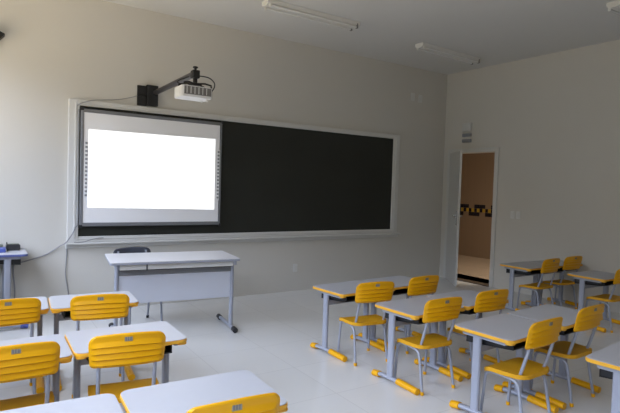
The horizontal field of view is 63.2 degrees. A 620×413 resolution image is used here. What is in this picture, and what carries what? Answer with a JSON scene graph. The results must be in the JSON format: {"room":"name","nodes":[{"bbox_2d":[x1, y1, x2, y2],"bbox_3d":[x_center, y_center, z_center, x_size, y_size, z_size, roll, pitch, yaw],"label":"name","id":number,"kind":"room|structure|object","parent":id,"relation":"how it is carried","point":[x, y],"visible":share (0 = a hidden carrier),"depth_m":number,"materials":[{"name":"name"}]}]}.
{"room":"classroom","nodes":[
{"label":"classroom","id":0,"kind":"room"},
{"bbox_2d":[0,0,446,314],"bbox_3d":[-0.874,-0.560,6.886,7.590,3.551,0.150,0,3,-33],"label":"wall","id":1,"kind":"structure","parent":0,"point":[52,52],"depth_m":6.37,"materials":[{"name":"paint"}]},
{"bbox_2d":[0,31,4,39],"bbox_3d":[-3.224,-1.720,5.112,0.221,0.148,0.159,0,3,-33],"label":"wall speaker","id":2,"kind":"object","parent":1,"relation":"attached to","point":[2,35],"visible":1,"depth_m":5.10,"materials":[{"name":"black plastic"}]},
{"bbox_2d":[12,109,78,297],"bbox_3d":[-2.870,0.045,5.495,0.630,2.260,0.084,1,2,-22],"label":"power cable","id":3,"kind":"object","parent":1,"relation":"attached to","point":[78,109],"visible":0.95,"depth_m":5.60,"materials":[{"name":"grey plastic"}]},
{"bbox_2d":[65,249,68,294],"bbox_3d":[-2.727,0.824,5.661,0.048,0.700,0.012,0,3,-33],"label":"cable","id":4,"kind":"object","parent":1,"relation":"attached to","point":[66,249],"visible":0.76,"depth_m":5.65,"materials":[{"name":"grey plastic"}]},
{"bbox_2d":[77,95,136,105],"bbox_3d":[-2.319,-1.216,5.787,0.662,0.206,0.047,0,3,-38],"label":"cable","id":5,"kind":"object","parent":1,"relation":"attached to","point":[136,95],"visible":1,"depth_m":5.84,"materials":[{"name":"grey plastic"}]},
{"bbox_2d":[137,66,211,106],"bbox_3d":[-1.503,-1.292,5.459,0.318,0.250,1.496,0,3,-34],"label":"mount","id":6,"kind":"object","parent":1,"relation":"attached to","point":[147,95],"visible":0.96,"depth_m":5.96,"materials":[{"name":"black plastic"}]},
{"bbox_2d":[174,84,211,102],"bbox_3d":[-1.142,-1.092,4.926,0.318,0.128,0.258,0,3,-33],"label":"projector","id":7,"kind":"object","parent":6,"relation":"hanging from","point":[184,92],"visible":1,"depth_m":4.83,"materials":[{"name":"grey plastic"}]},
{"bbox_2d":[184,85,210,96],"bbox_3d":[-1.070,-1.104,4.822,0.268,0.076,0.008,0,3,-33],"label":"vent grille","id":8,"kind":"object","parent":7,"relation":"attached to","point":[189,90],"depth_m":4.81,"materials":[{"name":"white plastic"}]},
{"bbox_2d":[65,98,400,248],"bbox_3d":[-0.598,-0.344,6.931,4.995,1.665,0.094,0,3,-33],"label":"chalkboard","id":9,"kind":"object","parent":1,"relation":"attached to","point":[281,181],"visible":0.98,"depth_m":7.09,"materials":[{"name":"black paint"}]},
{"bbox_2d":[78,106,222,227],"bbox_3d":[-1.859,-0.428,6.077,1.702,1.355,0.042,0,3,-33],"label":"whiteboard","id":10,"kind":"object","parent":9,"relation":"attached to","point":[136,169],"visible":1,"depth_m":6.02,"materials":[{"name":"plastic"}]},
{"bbox_2d":[88,129,214,208],"bbox_3d":[-1.855,-0.417,6.069,1.512,0.900,0.002,0,3,-33],"label":"picture","id":11,"kind":"object","parent":10,"relation":"attached to","point":[128,168],"depth_m":6.03,"materials":[{"name":"white"}]},
{"bbox_2d":[293,264,297,271],"bbox_3d":[-0.213,0.888,7.299,0.070,0.115,0.014,0,3,-33],"label":"wall socket","id":12,"kind":"object","parent":1,"relation":"attached to","point":[294,265],"visible":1,"depth_m":7.29,"materials":[{"name":"white plastic"}]},
{"bbox_2d":[410,93,414,100],"bbox_3d":[1.708,-1.824,8.387,0.090,0.130,0.014,0,3,-33],"label":"wall socket","id":13,"kind":"object","parent":1,"relation":"attached to","point":[412,98],"visible":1,"depth_m":8.38,"materials":[{"name":"white plastic"}]},
{"bbox_2d":[0,255,619,412],"bbox_3d":[2.465,1.476,4.810,10.962,0.150,11.814,0,3,-33],"label":"floor","id":14,"kind":"structure","parent":0,"point":[272,341],"depth_m":4.45,"materials":[{"name":"tile"}]},
{"bbox_2d":[0,248,28,328],"bbox_3d":[-3.127,0.834,5.099,0.471,0.755,0.510,0,3,-33],"label":"computer desk","id":15,"kind":"object","parent":14,"relation":"on","point":[9,258],"visible":0.74,"depth_m":4.95,"materials":[{"name":"grey laminate"}]},
{"bbox_2d":[0,247,5,252],"bbox_3d":[-3.176,0.437,5.041,0.232,0.038,0.160,0,3,-33],"label":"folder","id":16,"kind":"object","parent":15,"relation":"on","point":[2,249],"visible":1,"depth_m":5.03,"materials":[{"name":"blue plastic"}]},
{"bbox_2d":[0,259,20,264],"bbox_3d":[-3.127,0.528,5.081,0.350,0.087,0.366,0,3,-33],"label":"tray","id":17,"kind":"object","parent":15,"relation":"on","point":[14,261],"depth_m":4.99,"materials":[{"name":"black plastic"}]},
{"bbox_2d":[6,242,19,250],"bbox_3d":[-3.096,0.406,5.256,0.125,0.088,0.166,0,3,-33],"label":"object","id":18,"kind":"object","parent":15,"relation":"on","point":[9,246],"visible":0.99,"depth_m":5.19,"materials":[{"name":"grey plastic"}]},
{"bbox_2d":[0,298,40,393],"bbox_3d":[-2.051,0.948,3.413,0.380,0.725,0.386,0,3,-33],"label":"chair","id":19,"kind":"object","parent":14,"relation":"on","point":[16,311],"visible":0.68,"depth_m":3.29,"materials":[{"name":"yellow plastic"}]},
{"bbox_2d":[0,297,48,393],"bbox_3d":[-2.207,1.000,3.589,0.600,0.593,0.471,1,2,-30],"label":"table","id":20,"kind":"object","parent":14,"relation":"on","point":[44,302],"visible":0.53,"depth_m":3.65,"materials":[{"name":"grey laminate"}]},
{"bbox_2d":[0,341,59,410],"bbox_3d":[-1.485,0.999,2.527,0.380,0.725,0.386,0,3,-33],"label":"chair","id":21,"kind":"object","parent":14,"relation":"on","point":[18,362],"visible":0.91,"depth_m":2.42,"materials":[{"name":"yellow plastic"}]},
{"bbox_2d":[0,334,72,401],"bbox_3d":[-1.608,1.054,2.637,0.612,0.593,0.471,0,3,-33],"label":"table","id":22,"kind":"object","parent":14,"relation":"on","point":[66,356],"visible":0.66,"depth_m":2.79,"materials":[{"name":"grey plastic"}]},
{"bbox_2d":[0,393,123,412],"bbox_3d":[-1.002,1.103,1.838,0.612,0.593,0.471,1,2,-31],"label":"table","id":23,"kind":"object","parent":14,"relation":"on","point":[101,403],"visible":1,"depth_m":2.02,"materials":[{"name":"grey plastic"}]},
{"bbox_2d":[48,291,138,390],"bbox_3d":[-1.671,1.006,3.880,0.600,0.593,0.471,1,2,-30],"label":"table","id":24,"kind":"object","parent":14,"relation":"on","point":[58,304],"visible":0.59,"depth_m":3.81,"materials":[{"name":"grey laminate"}]},
{"bbox_2d":[61,311,70,317],"bbox_3d":[-1.658,0.782,3.861,0.430,0.087,0.350,1,2,-30],"label":"tray","id":25,"kind":"object","parent":24,"relation":"on","point":[65,314],"depth_m":3.73,"materials":[{"name":"black plastic"}]},
{"bbox_2d":[70,294,129,397],"bbox_3d":[-1.524,0.956,3.648,0.380,0.725,0.386,1,2,-24],"label":"chair","id":26,"kind":"object","parent":14,"relation":"on","point":[97,306],"visible":0.52,"depth_m":3.47,"materials":[{"name":"yellow plastic"}]},
{"bbox_2d":[65,321,186,398],"bbox_3d":[-1.098,1.057,2.990,0.612,0.593,0.471,0,3,-33],"label":"table","id":27,"kind":"object","parent":14,"relation":"on","point":[77,341],"visible":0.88,"depth_m":2.97,"materials":[{"name":"grey laminate"}]},
{"bbox_2d":[86,345,171,361],"bbox_3d":[-1.084,0.833,2.972,0.439,0.087,0.350,0,3,-33],"label":"tray","id":28,"kind":"object","parent":27,"relation":"on","point":[168,349],"depth_m":2.95,"materials":[{"name":"black plastic"}]},
{"bbox_2d":[88,331,165,402],"bbox_3d":[-1.022,1.004,2.782,0.380,0.725,0.386,1,2,-25],"label":"chair","id":29,"kind":"object","parent":14,"relation":"on","point":[132,348],"visible":0.78,"depth_m":2.62,"materials":[{"name":"yellow plastic"}]},
{"bbox_2d":[113,247,162,324],"bbox_3d":[-1.824,0.849,5.367,0.418,0.794,0.425,0,3,-43],"label":"chair","id":30,"kind":"object","parent":14,"relation":"on","point":[126,249],"visible":0.28,"depth_m":5.48,"materials":[{"name":"grey plastic"}]},
{"bbox_2d":[105,251,239,332],"bbox_3d":[-1.409,0.884,5.140,1.237,0.758,0.668,1,2,-26],"label":"table","id":31,"kind":"object","parent":14,"relation":"on","point":[188,275],"visible":0.84,"depth_m":5.00,"materials":[{"name":"grey laminate"}]},
{"bbox_2d":[121,266,230,270],"bbox_3d":[-1.293,0.601,4.948,1.077,0.010,0.061,1,2,-26],"label":"shelf","id":32,"kind":"object","parent":31,"relation":"attached to","point":[142,268],"depth_m":4.90,"materials":[{"name":"grey plastic"}]},
{"bbox_2d":[120,370,287,412],"bbox_3d":[-0.465,1.108,2.162,0.612,0.593,0.471,1,2,-31],"label":"table","id":33,"kind":"object","parent":14,"relation":"on","point":[181,396],"visible":0.77,"depth_m":2.18,"materials":[{"name":"grey laminate"}]},
{"bbox_2d":[186,392,279,412],"bbox_3d":[-0.369,1.053,2.011,0.380,0.725,0.386,1,2,-30],"label":"chair","id":34,"kind":"object","parent":14,"relation":"on","point":[267,402],"visible":1,"depth_m":1.85,"materials":[{"name":"yellow plastic"}]},
{"bbox_2d":[310,280,387,361],"bbox_3d":[0.371,1.041,4.692,0.600,0.593,0.471,0,3,-37],"label":"table","id":35,"kind":"object","parent":14,"relation":"on","point":[340,292],"visible":0.72,"depth_m":4.58,"materials":[{"name":"grey laminate"}]},
{"bbox_2d":[321,293,354,301],"bbox_3d":[0.385,0.817,4.675,0.430,0.087,0.350,0,3,-37],"label":"tray","id":36,"kind":"object","parent":35,"relation":"on","point":[350,298],"depth_m":4.55,"materials":[{"name":"black plastic"}]},
{"bbox_2d":[337,281,394,365],"bbox_3d":[0.485,0.990,4.456,0.380,0.725,0.386,1,2,-25],"label":"chair","id":37,"kind":"object","parent":14,"relation":"on","point":[381,291],"visible":0.98,"depth_m":4.32,"materials":[{"name":"yellow plastic"}]},
{"bbox_2d":[358,276,421,348],"bbox_3d":[0.854,1.043,5.056,0.600,0.593,0.471,0,3,-37],"label":"table","id":38,"kind":"object","parent":14,"relation":"on","point":[401,283],"visible":0.35,"depth_m":4.98,"materials":[{"name":"grey laminate"}]},
{"bbox_2d":[393,288,407,294],"bbox_3d":[0.869,0.819,5.038,0.430,0.087,0.350,0,3,-37],"label":"tray","id":39,"kind":"object","parent":38,"relation":"on","point":[400,291],"depth_m":4.96,"materials":[{"name":"black plastic"}]},
{"bbox_2d":[385,275,438,353],"bbox_3d":[0.969,0.992,4.829,0.380,0.725,0.386,0,3,-33],"label":"chair","id":40,"kind":"object","parent":14,"relation":"on","point":[421,285],"visible":0.63,"depth_m":4.66,"materials":[{"name":"grey paint"}]},
{"bbox_2d":[371,296,464,394],"bbox_3d":[0.864,1.081,4.027,0.600,0.593,0.471,0,3,-36],"label":"table","id":41,"kind":"object","parent":14,"relation":"on","point":[401,312],"visible":0.86,"depth_m":3.92,"materials":[{"name":"grey laminate"}]},
{"bbox_2d":[385,312,424,324],"bbox_3d":[0.878,0.857,4.009,0.430,0.087,0.350,0,3,-36],"label":"tray","id":42,"kind":"object","parent":41,"relation":"on","point":[399,320],"depth_m":3.88,"materials":[{"name":"black plastic"}]},
{"bbox_2d":[394,297,461,395],"bbox_3d":[0.905,1.024,3.890,0.380,0.725,0.386,1,2,-30],"label":"chair","id":43,"kind":"object","parent":14,"relation":"on","point":[441,309],"visible":0.99,"depth_m":3.77,"materials":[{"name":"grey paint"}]},
{"bbox_2d":[422,290,508,378],"bbox_3d":[1.353,1.083,4.382,0.600,0.593,0.471,0,3,-36],"label":"table","id":44,"kind":"object","parent":14,"relation":"on","point":[468,296],"visible":0.43,"depth_m":4.28,"materials":[{"name":"grey plastic"}]},
{"bbox_2d":[460,308,475,314],"bbox_3d":[1.368,0.859,4.364,0.430,0.087,0.350,0,3,-36],"label":"tray","id":45,"kind":"object","parent":44,"relation":"on","point":[469,312],"depth_m":4.14,"materials":[{"name":"black plastic"}]},
{"bbox_2d":[445,289,508,371],"bbox_3d":[1.401,1.026,4.256,0.380,0.725,0.386,1,2,-30],"label":"chair","id":46,"kind":"object","parent":14,"relation":"on","point":[491,300],"visible":0.65,"depth_m":4.09,"materials":[{"name":"grey paint"}]},
{"bbox_2d":[449,314,560,412],"bbox_3d":[1.351,1.117,3.485,0.639,0.593,0.471,0,3,-37],"label":"table","id":47,"kind":"object","parent":14,"relation":"on","point":[503,331],"visible":0.77,"depth_m":3.38,"materials":[{"name":"grey laminate"}]},
{"bbox_2d":[466,335,525,350],"bbox_3d":[1.365,0.892,3.467,0.458,0.087,0.350,0,3,-37],"label":"tray","id":48,"kind":"object","parent":47,"relation":"on","point":[485,344],"depth_m":3.32,"materials":[{"name":"black plastic"}]},
{"bbox_2d":[479,317,562,412],"bbox_3d":[1.396,1.060,3.340,0.380,0.725,0.386,0,3,-36],"label":"chair","id":49,"kind":"object","parent":14,"relation":"on","point":[543,333],"visible":0.99,"depth_m":3.24,"materials":[{"name":"grey paint"}]},
{"bbox_2d":[500,261,541,310],"bbox_3d":[2.809,1.050,6.530,0.600,0.593,0.471,0,3,-32],"label":"table","id":50,"kind":"object","parent":14,"relation":"on","point":[516,269],"visible":0.62,"depth_m":6.44,"materials":[{"name":"grey laminate"}]},
{"bbox_2d":[506,269,541,274],"bbox_3d":[2.823,0.826,6.511,0.430,0.087,0.350,0,3,-32],"label":"tray","id":51,"kind":"object","parent":50,"relation":"on","point":[534,272],"depth_m":6.43,"materials":[{"name":"black plastic"}]},
{"bbox_2d":[516,258,559,307],"bbox_3d":[2.899,0.995,6.405,0.380,0.725,0.386,0,3,-35],"label":"chair","id":52,"kind":"object","parent":14,"relation":"on","point":[548,265],"visible":0.96,"depth_m":6.29,"materials":[{"name":"grey paint"}]},
{"bbox_2d":[502,304,602,409],"bbox_3d":[1.865,1.119,3.869,0.639,0.593,0.471,0,3,-37],"label":"table","id":53,"kind":"object","parent":14,"relation":"on","point":[546,311],"visible":0.52,"depth_m":3.84,"materials":[{"name":"grey laminate"}]},
{"bbox_2d":[559,327,573,334],"bbox_3d":[1.880,0.894,3.852,0.458,0.087,0.350,0,3,-37],"label":"tray","id":54,"kind":"object","parent":53,"relation":"on","point":[570,330],"depth_m":3.64,"materials":[{"name":"black plastic"}]},
{"bbox_2d":[526,260,582,306],"bbox_3d":[3.319,1.055,6.853,0.600,0.593,0.471,0,3,-32],"label":"table","id":55,"kind":"object","parent":14,"relation":"on","point":[561,263],"visible":0.29,"depth_m":6.87,"materials":[{"name":"grey plastic"}]},
{"bbox_2d":[541,256,581,308],"bbox_3d":[3.352,0.997,6.734,0.380,0.725,0.386,1,2,-30],"label":"chair","id":56,"kind":"object","parent":14,"relation":"on","point":[572,262],"visible":0.93,"depth_m":6.60,"materials":[{"name":"grey paint"}]},
{"bbox_2d":[531,304,604,406],"bbox_3d":[1.927,1.061,3.781,0.380,0.725,0.386,0,3,-36],"label":"chair","id":57,"kind":"object","parent":14,"relation":"on","point":[587,318],"visible":0.95,"depth_m":3.66,"materials":[{"name":"grey paint"}]},
{"bbox_2d":[567,270,619,332],"bbox_3d":[3.364,1.091,5.894,0.600,0.593,0.471,1,2,-31],"label":"table","id":58,"kind":"object","parent":14,"relation":"on","point":[585,279],"visible":0.74,"depth_m":5.80,"materials":[{"name":"grey laminate"}]},
{"bbox_2d":[574,279,616,285],"bbox_3d":[3.377,0.867,5.876,0.430,0.087,0.350,1,2,-31],"label":"tray","id":59,"kind":"object","parent":58,"relation":"on","point":[587,283],"depth_m":5.77,"materials":[{"name":"black plastic"}]},
{"bbox_2d":[585,342,619,412],"bbox_3d":[1.907,1.157,2.879,0.600,0.593,0.471,0,3,-39],"label":"table","id":60,"kind":"object","parent":14,"relation":"on","point":[607,359],"visible":1,"depth_m":2.80,"materials":[{"name":"grey laminate"}]},
{"bbox_2d":[599,369,612,379],"bbox_3d":[1.921,0.932,2.861,0.430,0.087,0.350,0,3,-39],"label":"tray","id":61,"kind":"object","parent":60,"relation":"on","point":[602,373],"depth_m":2.84,"materials":[{"name":"black plastic"}]},
{"bbox_2d":[585,269,619,332],"bbox_3d":[3.420,1.034,5.779,0.380,0.725,0.386,0,3,-33],"label":"chair","id":62,"kind":"object","parent":14,"relation":"on","point":[603,298],"visible":0.95,"depth_m":5.63,"materials":[{"name":"grey paint"}]},
{"bbox_2d":[103,0,619,74],"bbox_3d":[1.757,-2.200,3.396,8.188,0.150,8.700,0,3,-33],"label":"ceiling","id":63,"kind":"structure","parent":0,"point":[496,32],"depth_m":6.22,"materials":[{"name":"paint"}]},
{"bbox_2d":[262,0,359,30],"bbox_3d":[0.040,-2.230,5.909,1.280,0.080,0.150,0,3,-33],"label":"fluorescent light","id":64,"kind":"object","parent":63,"relation":"attached to","point":[271,5],"visible":1,"depth_m":5.84,"materials":[{"name":"white metal"}]},
{"bbox_2d":[415,42,480,64],"bbox_3d":[2.034,-2.220,7.356,1.280,0.080,0.150,0,3,-35],"label":"fluorescent light","id":65,"kind":"object","parent":63,"relation":"attached to","point":[425,47],"visible":1,"depth_m":7.27,"materials":[{"name":"white metal"}]},
{"bbox_2d":[607,0,619,14],"bbox_3d":[3.715,-2.103,5.624,1.280,0.080,0.150,0,3,-33],"label":"fluorescent light","id":66,"kind":"object","parent":63,"relation":"attached to","point":[614,6],"visible":1,"depth_m":5.31,"materials":[{"name":"white plastic"}]},
{"bbox_2d":[458,153,494,258],"bbox_3d":[6.919,-0.041,7.686,0.152,3.250,11.700,0,3,-36],"label":"wall","id":67,"kind":"structure","parent":0,"point":[477,178],"depth_m":11.79,"materials":[{"name":"brown tile"}]},
{"bbox_2d":[460,204,491,216],"bbox_3d":[4.464,0.137,10.988,0.008,0.265,3.292,0,3,-36],"label":"trim","id":68,"kind":"structure","parent":67,"relation":"attached to","point":[474,212],"depth_m":11.80,"materials":[{"name":"multicoloured tile"}]},
{"bbox_2d":[439,40,619,312],"bbox_3d":[4.296,-0.373,6.287,0.152,3.551,10.900,0,3,-36],"label":"wall","id":69,"kind":"structure","parent":0,"point":[553,119],"depth_m":7.30,"materials":[{"name":"paint"}]},
{"bbox_2d":[445,150,462,285],"bbox_3d":[2.379,0.177,8.368,0.136,2.153,0.812,2,2,4],"label":"door","id":70,"kind":"structure","parent":69,"relation":"in","point":[455,174],"depth_m":8.24,"materials":[{"name":"paint"}]},
{"bbox_2d":[462,123,471,142],"bbox_3d":[2.629,-1.234,8.447,0.059,0.325,0.170,0,3,-36],"label":"emergency light","id":71,"kind":"object","parent":69,"relation":"attached to","point":[466,127],"visible":1,"depth_m":8.42,"materials":[{"name":"paint"}]},
{"bbox_2d":[443,147,499,287],"bbox_3d":[2.735,0.153,8.470,0.186,2.240,1.000,0,3,-36],"label":"trim","id":72,"kind":"structure","parent":69,"relation":"attached to","point":[495,150],"depth_m":8.07,"materials":[{"name":"paint"}]},
{"bbox_2d":[457,278,488,286],"bbox_3d":[2.699,1.266,8.511,0.170,0.012,0.860,0,3,-36],"label":"trim","id":73,"kind":"structure","parent":69,"relation":"attached to","point":[458,279],"depth_m":8.42,"materials":[{"name":"brown stone"}]},
{"bbox_2d":[510,211,514,218],"bbox_3d":[3.125,0.129,7.781,0.015,0.115,0.070,0,3,-35],"label":"light switch","id":74,"kind":"object","parent":69,"relation":"attached to","point":[512,214],"visible":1,"depth_m":7.77,"materials":[{"name":"white plastic"}]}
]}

